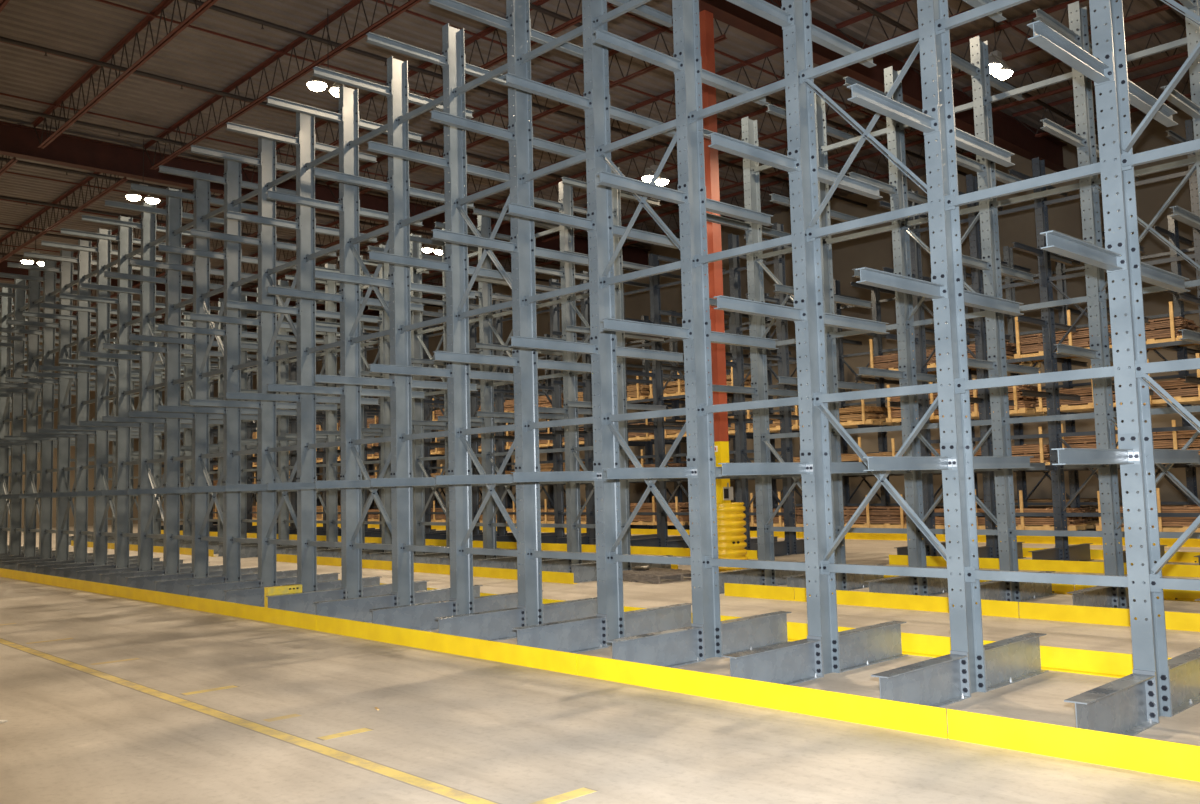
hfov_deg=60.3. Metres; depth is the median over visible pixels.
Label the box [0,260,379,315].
beam
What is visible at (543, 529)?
rail
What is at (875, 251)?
wall
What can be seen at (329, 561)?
rail
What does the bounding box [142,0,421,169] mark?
truss
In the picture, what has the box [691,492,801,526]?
bundle
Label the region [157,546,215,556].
rail
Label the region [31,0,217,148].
truss
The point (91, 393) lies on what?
wall
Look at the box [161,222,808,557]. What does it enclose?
rack
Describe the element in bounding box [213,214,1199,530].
rack
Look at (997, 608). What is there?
rail
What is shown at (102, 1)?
beam
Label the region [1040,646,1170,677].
rail
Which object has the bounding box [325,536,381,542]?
rail
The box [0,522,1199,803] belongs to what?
floor
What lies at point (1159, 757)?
rail
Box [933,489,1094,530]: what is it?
bundle
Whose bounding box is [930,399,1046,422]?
bundle
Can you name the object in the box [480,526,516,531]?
rail
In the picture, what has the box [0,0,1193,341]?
ceiling
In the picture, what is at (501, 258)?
truss
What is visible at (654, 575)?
pallet
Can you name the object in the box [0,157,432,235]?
beam
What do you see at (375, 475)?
bundle
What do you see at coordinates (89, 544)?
rail
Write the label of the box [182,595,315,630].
rail
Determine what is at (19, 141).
roof beam
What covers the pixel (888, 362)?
bundle
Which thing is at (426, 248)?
lamp
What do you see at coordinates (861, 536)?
rail
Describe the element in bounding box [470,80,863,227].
truss
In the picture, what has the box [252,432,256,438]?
bundle
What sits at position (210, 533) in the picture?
rail
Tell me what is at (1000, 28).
truss
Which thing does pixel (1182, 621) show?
rail
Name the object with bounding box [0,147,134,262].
truss
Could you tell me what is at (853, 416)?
bundle
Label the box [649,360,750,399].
bundle
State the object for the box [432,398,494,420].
bundle
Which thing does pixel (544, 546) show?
rail
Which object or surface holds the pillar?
on the floor
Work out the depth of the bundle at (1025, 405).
24.07 m
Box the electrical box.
[723,483,732,499]
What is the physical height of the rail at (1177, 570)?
0.173 m
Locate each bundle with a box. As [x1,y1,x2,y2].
[213,505,217,518]
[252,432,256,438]
[252,502,256,519]
[316,420,339,430]
[316,446,339,462]
[316,506,340,520]
[337,416,378,430]
[367,443,378,458]
[368,509,378,520]
[369,467,377,477]
[429,438,444,454]
[430,464,443,476]
[431,501,445,521]
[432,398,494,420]
[478,431,514,451]
[479,500,515,522]
[504,394,563,412]
[506,420,583,448]
[514,460,584,471]
[538,498,597,523]
[576,376,652,402]
[577,419,675,443]
[629,447,686,467]
[629,458,686,463]
[630,496,688,524]
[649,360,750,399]
[664,410,777,437]
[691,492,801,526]
[767,399,892,431]
[793,437,905,461]
[793,491,921,527]
[849,407,899,428]
[869,333,1023,372]
[886,379,1044,422]
[891,340,1040,378]
[918,427,1064,464]
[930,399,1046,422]
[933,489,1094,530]
[979,498,1098,526]
[1014,301,1199,361]
[1036,353,1199,412]
[1061,420,1199,463]
[1096,488,1199,531]
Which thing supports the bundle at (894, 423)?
on the rack at (1172, 232)
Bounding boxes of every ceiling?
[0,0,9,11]
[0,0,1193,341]
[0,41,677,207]
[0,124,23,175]
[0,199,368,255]
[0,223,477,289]
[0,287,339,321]
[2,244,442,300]
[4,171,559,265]
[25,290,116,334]
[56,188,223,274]
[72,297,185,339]
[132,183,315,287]
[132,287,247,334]
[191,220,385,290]
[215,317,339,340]
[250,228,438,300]
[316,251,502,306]
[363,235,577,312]
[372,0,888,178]
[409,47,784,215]
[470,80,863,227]
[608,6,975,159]
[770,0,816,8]
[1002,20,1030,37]
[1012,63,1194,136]
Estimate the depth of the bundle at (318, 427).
46.74 m
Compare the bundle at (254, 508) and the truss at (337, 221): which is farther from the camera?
the bundle at (254, 508)
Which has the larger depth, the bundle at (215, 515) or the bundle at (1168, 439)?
the bundle at (215, 515)
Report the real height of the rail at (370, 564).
0.173 m
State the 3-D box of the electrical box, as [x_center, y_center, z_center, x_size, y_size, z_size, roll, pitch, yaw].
[2.214,1.547,17.860,0.108,0.300,0.140,3,-6,-43]
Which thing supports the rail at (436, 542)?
on the floor
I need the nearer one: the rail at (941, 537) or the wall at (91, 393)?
the rail at (941, 537)
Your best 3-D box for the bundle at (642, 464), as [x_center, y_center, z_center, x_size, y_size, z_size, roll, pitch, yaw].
[1.263,1.988,32.734,1.096,0.952,3.546,3,-6,-43]
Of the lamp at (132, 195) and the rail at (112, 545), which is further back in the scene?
the rail at (112, 545)
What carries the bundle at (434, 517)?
on the rack at (1172, 232)
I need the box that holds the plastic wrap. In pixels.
[632,566,649,569]
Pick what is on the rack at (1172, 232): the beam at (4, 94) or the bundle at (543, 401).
the bundle at (543, 401)
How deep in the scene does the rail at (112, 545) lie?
30.23 m
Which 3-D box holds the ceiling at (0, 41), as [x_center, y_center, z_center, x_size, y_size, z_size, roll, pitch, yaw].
[-8.489,-7.096,24.187,38.024,0.040,0.040,3,-6,-43]
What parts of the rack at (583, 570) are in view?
arm, arm, arm, arm, arm, arm, arm, arm, arm, arm, arm, arm, arm, arm, arm, arm, arm, arm, arm, arm, arm, arm, arm, arm, arm, arm, arm, arm, arm, arm, arm, arm, arm, arm, arm, arm, arm, arm, arm, arm, arm, arm, arm, arm, arm, arm, arm, arm, arm, arm, arm, arm, arm, arm, arm, arm, arm, arm, arm, arm, arm, arm, arm, arm, arm, arm, arm, arm, arm, arm, arm, arm, arm, arm, arm, arm, arm, arm, arm, arm, arm, arm, arm, arm, arm, arm, arm, arm, arm, arm, arm, arm, arm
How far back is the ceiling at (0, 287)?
50.42 m
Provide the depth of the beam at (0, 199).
33.41 m
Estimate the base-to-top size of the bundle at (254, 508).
0.938 m
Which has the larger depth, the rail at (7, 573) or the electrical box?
the rail at (7, 573)
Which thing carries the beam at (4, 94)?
attached to the ceiling at (90, 29)
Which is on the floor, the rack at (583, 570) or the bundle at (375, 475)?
the rack at (583, 570)
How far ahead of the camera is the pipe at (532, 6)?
24.20 m
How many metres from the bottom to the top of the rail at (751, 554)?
0.173 m
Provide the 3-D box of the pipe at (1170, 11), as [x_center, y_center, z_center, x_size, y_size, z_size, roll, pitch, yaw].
[3.099,-7.918,12.483,38.706,0.163,0.090,3,-6,-43]
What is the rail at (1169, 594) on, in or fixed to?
on the floor
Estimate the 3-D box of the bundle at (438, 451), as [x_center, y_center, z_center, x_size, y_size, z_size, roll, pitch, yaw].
[-7.043,1.714,41.524,1.096,0.875,3.538,3,-6,-43]
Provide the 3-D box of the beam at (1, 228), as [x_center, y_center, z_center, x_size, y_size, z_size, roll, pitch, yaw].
[-18.202,-5.553,34.864,38.706,0.163,0.090,3,-6,-43]
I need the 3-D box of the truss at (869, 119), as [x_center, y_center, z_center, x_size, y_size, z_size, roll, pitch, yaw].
[3.105,-6.545,30.839,0.150,0.744,16.005,3,-6,-43]
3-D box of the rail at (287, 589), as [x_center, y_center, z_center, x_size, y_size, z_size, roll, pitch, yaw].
[-3.982,2.509,12.994,0.460,0.385,0.100,3,-6,-43]
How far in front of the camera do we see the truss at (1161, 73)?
25.62 m
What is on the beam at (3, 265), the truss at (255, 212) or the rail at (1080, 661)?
the truss at (255, 212)
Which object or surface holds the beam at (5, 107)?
attached to the ceiling
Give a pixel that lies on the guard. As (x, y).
(730, 516)
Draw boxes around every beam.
[0,92,641,230]
[0,121,649,265]
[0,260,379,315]
[95,0,789,197]
[699,0,1068,171]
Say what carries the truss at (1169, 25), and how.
attached to the ceiling at (90, 29)
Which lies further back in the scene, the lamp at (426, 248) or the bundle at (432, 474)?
the bundle at (432, 474)
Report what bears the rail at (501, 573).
on the floor
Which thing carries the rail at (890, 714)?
on the floor
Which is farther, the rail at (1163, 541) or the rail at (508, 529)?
the rail at (508, 529)
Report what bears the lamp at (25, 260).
hanging from the ceiling at (90, 29)
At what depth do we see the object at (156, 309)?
49.50 m
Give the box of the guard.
[713,502,747,571]
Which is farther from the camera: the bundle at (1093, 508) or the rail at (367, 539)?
the rail at (367, 539)
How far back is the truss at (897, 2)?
20.47 m
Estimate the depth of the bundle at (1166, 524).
21.09 m
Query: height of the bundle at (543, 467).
0.939 m
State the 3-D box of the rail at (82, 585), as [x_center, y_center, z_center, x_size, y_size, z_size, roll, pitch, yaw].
[-9.677,3.208,18.486,0.085,0.173,3.772,3,-6,-43]
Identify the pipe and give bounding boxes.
[0,36,771,228]
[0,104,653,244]
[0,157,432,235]
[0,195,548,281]
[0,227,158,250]
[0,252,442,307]
[12,308,321,336]
[26,294,296,321]
[181,0,866,206]
[498,0,968,175]
[847,0,1097,135]
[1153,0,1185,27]
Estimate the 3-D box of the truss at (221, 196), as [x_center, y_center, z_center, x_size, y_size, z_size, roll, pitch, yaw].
[-15.965,-5.702,35.066,0.150,0.744,16.005,3,-6,-43]
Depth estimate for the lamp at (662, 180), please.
26.40 m
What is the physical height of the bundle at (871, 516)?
0.954 m
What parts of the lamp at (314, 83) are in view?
bulb, hanging rod, bulb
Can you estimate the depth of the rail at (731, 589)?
13.65 m
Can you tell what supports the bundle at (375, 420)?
on the rack at (1172, 232)
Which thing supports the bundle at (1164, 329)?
on the rack at (1172, 232)
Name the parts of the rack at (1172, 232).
arm, arm, arm, arm, arm, arm, arm, arm, arm, arm, arm, arm, arm, arm, arm, arm, arm, arm, arm, arm, arm, arm, arm, arm, arm, arm, arm, arm, arm, arm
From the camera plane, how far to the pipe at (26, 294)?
49.56 m
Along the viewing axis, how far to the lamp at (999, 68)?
19.89 m
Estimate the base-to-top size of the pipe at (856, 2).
0.163 m
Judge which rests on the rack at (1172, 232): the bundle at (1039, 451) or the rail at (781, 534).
the bundle at (1039, 451)
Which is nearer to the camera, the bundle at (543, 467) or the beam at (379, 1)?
the beam at (379, 1)
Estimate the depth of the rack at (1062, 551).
17.95 m
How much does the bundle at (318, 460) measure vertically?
0.905 m
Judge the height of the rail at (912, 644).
0.173 m
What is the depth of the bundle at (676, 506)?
31.52 m
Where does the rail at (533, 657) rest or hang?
on the floor
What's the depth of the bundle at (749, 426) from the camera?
29.57 m
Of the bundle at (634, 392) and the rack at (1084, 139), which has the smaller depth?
the rack at (1084, 139)
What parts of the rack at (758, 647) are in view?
arm, arm, arm, arm, arm, arm, arm, arm, arm, arm, arm, arm, arm, arm, arm, arm, arm, arm, arm, arm, arm, arm, arm, arm, arm, arm, arm, arm, arm, arm, arm, arm, arm, arm, arm, arm, arm, arm, arm, arm, arm, arm, arm, arm, arm, arm, arm, arm, arm, arm, arm, arm, arm, arm, arm, arm, arm, arm, arm, arm, arm, arm, arm, arm, arm, arm, arm, arm, arm, arm, arm, arm, arm, arm, arm, arm, arm, arm, arm, arm, arm, arm, arm, arm, arm, arm, arm, arm, arm, arm, arm, arm, arm, arm, arm, arm, arm, arm, arm, arm, arm, arm, arm, arm, arm, arm, arm, arm, arm, arm, arm, arm, arm, arm, arm, arm, arm, arm, arm, arm, arm, arm, arm, arm, arm, arm, arm, arm, arm, arm, arm, arm, arm, arm, arm, arm, arm, arm, arm, arm, arm, arm, arm, arm, arm, arm, arm, arm, arm, arm, arm, arm, arm, arm, arm, arm, arm, arm, arm, arm, arm, arm, arm, arm, arm, arm, arm, arm, arm, arm, arm, arm, arm, arm, arm, arm, arm, arm, arm, arm, arm, arm, arm, arm, arm, arm, arm, arm, arm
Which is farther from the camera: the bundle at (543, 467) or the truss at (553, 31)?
the bundle at (543, 467)
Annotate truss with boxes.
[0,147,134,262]
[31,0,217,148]
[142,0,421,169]
[241,0,613,183]
[326,13,729,202]
[534,114,922,241]
[587,129,973,246]
[835,0,995,49]
[903,0,1182,78]
[962,18,1187,111]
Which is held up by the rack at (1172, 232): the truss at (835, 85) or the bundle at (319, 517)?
the bundle at (319, 517)
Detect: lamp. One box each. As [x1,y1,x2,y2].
[21,218,46,265]
[125,139,160,203]
[306,8,346,96]
[422,239,441,254]
[641,119,668,185]
[986,20,1013,79]
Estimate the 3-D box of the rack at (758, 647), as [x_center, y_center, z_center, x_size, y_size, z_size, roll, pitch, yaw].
[-7.108,-0.358,17.754,2.328,7.027,33.120,3,-6,-43]
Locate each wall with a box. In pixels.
[8,333,249,528]
[250,110,1199,515]
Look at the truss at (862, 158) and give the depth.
31.86 m
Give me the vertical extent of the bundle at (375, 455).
0.938 m
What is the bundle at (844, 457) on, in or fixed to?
on the rack at (1172, 232)
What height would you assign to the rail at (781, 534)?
0.173 m
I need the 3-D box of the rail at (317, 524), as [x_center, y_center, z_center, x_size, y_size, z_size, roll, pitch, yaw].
[-12.108,5.484,45.914,0.085,0.173,3.894,3,-6,-43]
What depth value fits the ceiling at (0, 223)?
35.32 m
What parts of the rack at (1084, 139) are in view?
arm, arm, arm, arm, arm, arm, arm, arm, arm, arm, arm, arm, arm, arm, arm, arm, arm, arm, arm, arm, arm, arm, arm, arm, arm, arm, arm, arm, arm, arm, arm, arm, arm, arm, arm, arm, arm, arm, arm, arm, arm, arm, arm, arm, arm, arm, arm, arm, arm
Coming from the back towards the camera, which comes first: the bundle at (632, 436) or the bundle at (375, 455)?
the bundle at (375, 455)
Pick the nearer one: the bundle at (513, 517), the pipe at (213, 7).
the pipe at (213, 7)
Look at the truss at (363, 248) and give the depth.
40.86 m
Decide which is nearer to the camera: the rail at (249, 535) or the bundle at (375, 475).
the rail at (249, 535)
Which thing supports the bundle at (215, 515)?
on the rack at (1172, 232)
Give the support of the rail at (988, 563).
on the floor
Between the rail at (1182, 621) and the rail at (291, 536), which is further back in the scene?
the rail at (291, 536)
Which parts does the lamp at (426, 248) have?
bulb, bulb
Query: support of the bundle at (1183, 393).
on the rack at (1172, 232)
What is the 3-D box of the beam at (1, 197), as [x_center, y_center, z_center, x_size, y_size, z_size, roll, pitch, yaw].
[-15.518,-5.851,32.044,38.706,0.163,0.090,3,-6,-43]
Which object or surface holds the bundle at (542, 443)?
on the rack at (1172, 232)
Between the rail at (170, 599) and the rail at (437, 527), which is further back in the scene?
the rail at (437, 527)
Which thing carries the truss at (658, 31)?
attached to the ceiling at (90, 29)
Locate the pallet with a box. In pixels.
[623,568,694,583]
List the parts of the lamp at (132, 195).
bulb, hanging rod, bulb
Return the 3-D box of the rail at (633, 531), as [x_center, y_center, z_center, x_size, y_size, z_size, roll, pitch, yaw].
[1.310,3.993,31.815,0.085,0.173,3.894,3,-6,-43]
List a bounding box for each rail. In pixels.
[0,568,26,580]
[26,572,91,591]
[71,541,109,548]
[92,582,181,607]
[110,543,156,551]
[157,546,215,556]
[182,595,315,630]
[209,532,217,535]
[247,533,256,537]
[264,584,301,607]
[276,534,324,540]
[276,554,333,565]
[316,523,340,527]
[316,615,577,674]
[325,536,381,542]
[334,558,436,573]
[368,524,378,528]
[425,539,516,548]
[431,525,445,529]
[437,564,576,583]
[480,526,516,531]
[480,593,646,611]
[541,527,586,532]
[541,543,598,551]
[577,654,947,738]
[630,546,757,558]
[631,529,688,534]
[671,564,677,568]
[689,530,798,537]
[691,613,995,657]
[724,583,794,600]
[794,587,1019,617]
[799,532,922,540]
[884,575,1074,594]
[889,555,1132,573]
[936,534,1102,544]
[947,709,1199,781]
[1019,602,1199,631]
[1023,548,1199,562]
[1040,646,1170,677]
[1075,585,1199,601]
[1105,537,1199,546]
[1162,564,1199,576]
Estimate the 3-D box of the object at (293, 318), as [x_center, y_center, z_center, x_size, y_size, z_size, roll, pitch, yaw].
[-17.422,-3.979,55.963,0.150,0.744,16.005,3,-6,-43]
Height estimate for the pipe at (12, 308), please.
0.163 m
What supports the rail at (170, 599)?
on the floor
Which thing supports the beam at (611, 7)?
attached to the ceiling at (90, 29)
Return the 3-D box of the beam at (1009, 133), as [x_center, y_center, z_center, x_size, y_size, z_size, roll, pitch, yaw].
[-0.755,-7.544,16.038,38.024,0.732,0.300,3,-6,-43]
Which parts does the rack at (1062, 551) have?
arm, arm, arm, arm, arm, arm, arm, arm, arm, arm, arm, arm, arm, arm, arm, arm, arm, arm, arm, arm, arm, arm, arm, arm, arm, arm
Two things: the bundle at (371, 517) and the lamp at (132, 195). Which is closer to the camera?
the lamp at (132, 195)
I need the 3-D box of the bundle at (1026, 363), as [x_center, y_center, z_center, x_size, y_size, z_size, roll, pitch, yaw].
[9.271,-1.065,26.416,1.059,0.657,3.538,3,-6,-43]
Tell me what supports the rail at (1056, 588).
on the floor
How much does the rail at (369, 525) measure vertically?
0.173 m
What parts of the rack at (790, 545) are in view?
arm, arm, arm, arm, arm, arm, arm, arm, arm, arm, arm, arm, arm, arm, arm, arm, arm, arm, arm, arm, arm, arm, arm, arm, arm, arm, arm, arm, arm, arm, arm, arm, arm, arm, arm, arm, arm, arm, arm, arm, arm, arm, arm, arm, arm, arm, arm, arm, arm, arm, arm, arm, arm, arm, arm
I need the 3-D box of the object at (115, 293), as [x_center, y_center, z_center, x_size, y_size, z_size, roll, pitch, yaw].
[-25.179,-4.366,48.621,0.150,0.744,16.005,3,-6,-43]
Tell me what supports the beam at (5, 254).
attached to the ceiling
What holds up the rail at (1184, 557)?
on the floor
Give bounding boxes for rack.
[0,0,1199,735]
[69,167,672,582]
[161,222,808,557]
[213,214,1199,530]
[700,0,1199,608]
[878,119,1199,564]
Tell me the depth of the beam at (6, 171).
31.31 m
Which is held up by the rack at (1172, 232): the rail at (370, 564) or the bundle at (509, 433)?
the bundle at (509, 433)
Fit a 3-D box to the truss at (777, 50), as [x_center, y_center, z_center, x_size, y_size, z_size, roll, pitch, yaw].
[-0.773,-6.738,27.169,0.150,0.744,16.005,3,-6,-43]
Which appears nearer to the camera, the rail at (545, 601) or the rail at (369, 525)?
the rail at (545, 601)
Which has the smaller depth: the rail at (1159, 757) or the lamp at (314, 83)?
the rail at (1159, 757)
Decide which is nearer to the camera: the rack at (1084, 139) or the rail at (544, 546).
the rack at (1084, 139)
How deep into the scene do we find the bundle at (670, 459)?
33.02 m
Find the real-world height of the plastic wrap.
0.064 m
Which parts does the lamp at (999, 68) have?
hanging rod, bulb, bulb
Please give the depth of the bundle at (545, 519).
35.09 m
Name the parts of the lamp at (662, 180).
bulb, bulb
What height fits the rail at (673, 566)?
0.173 m
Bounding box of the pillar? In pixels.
[696,10,730,502]

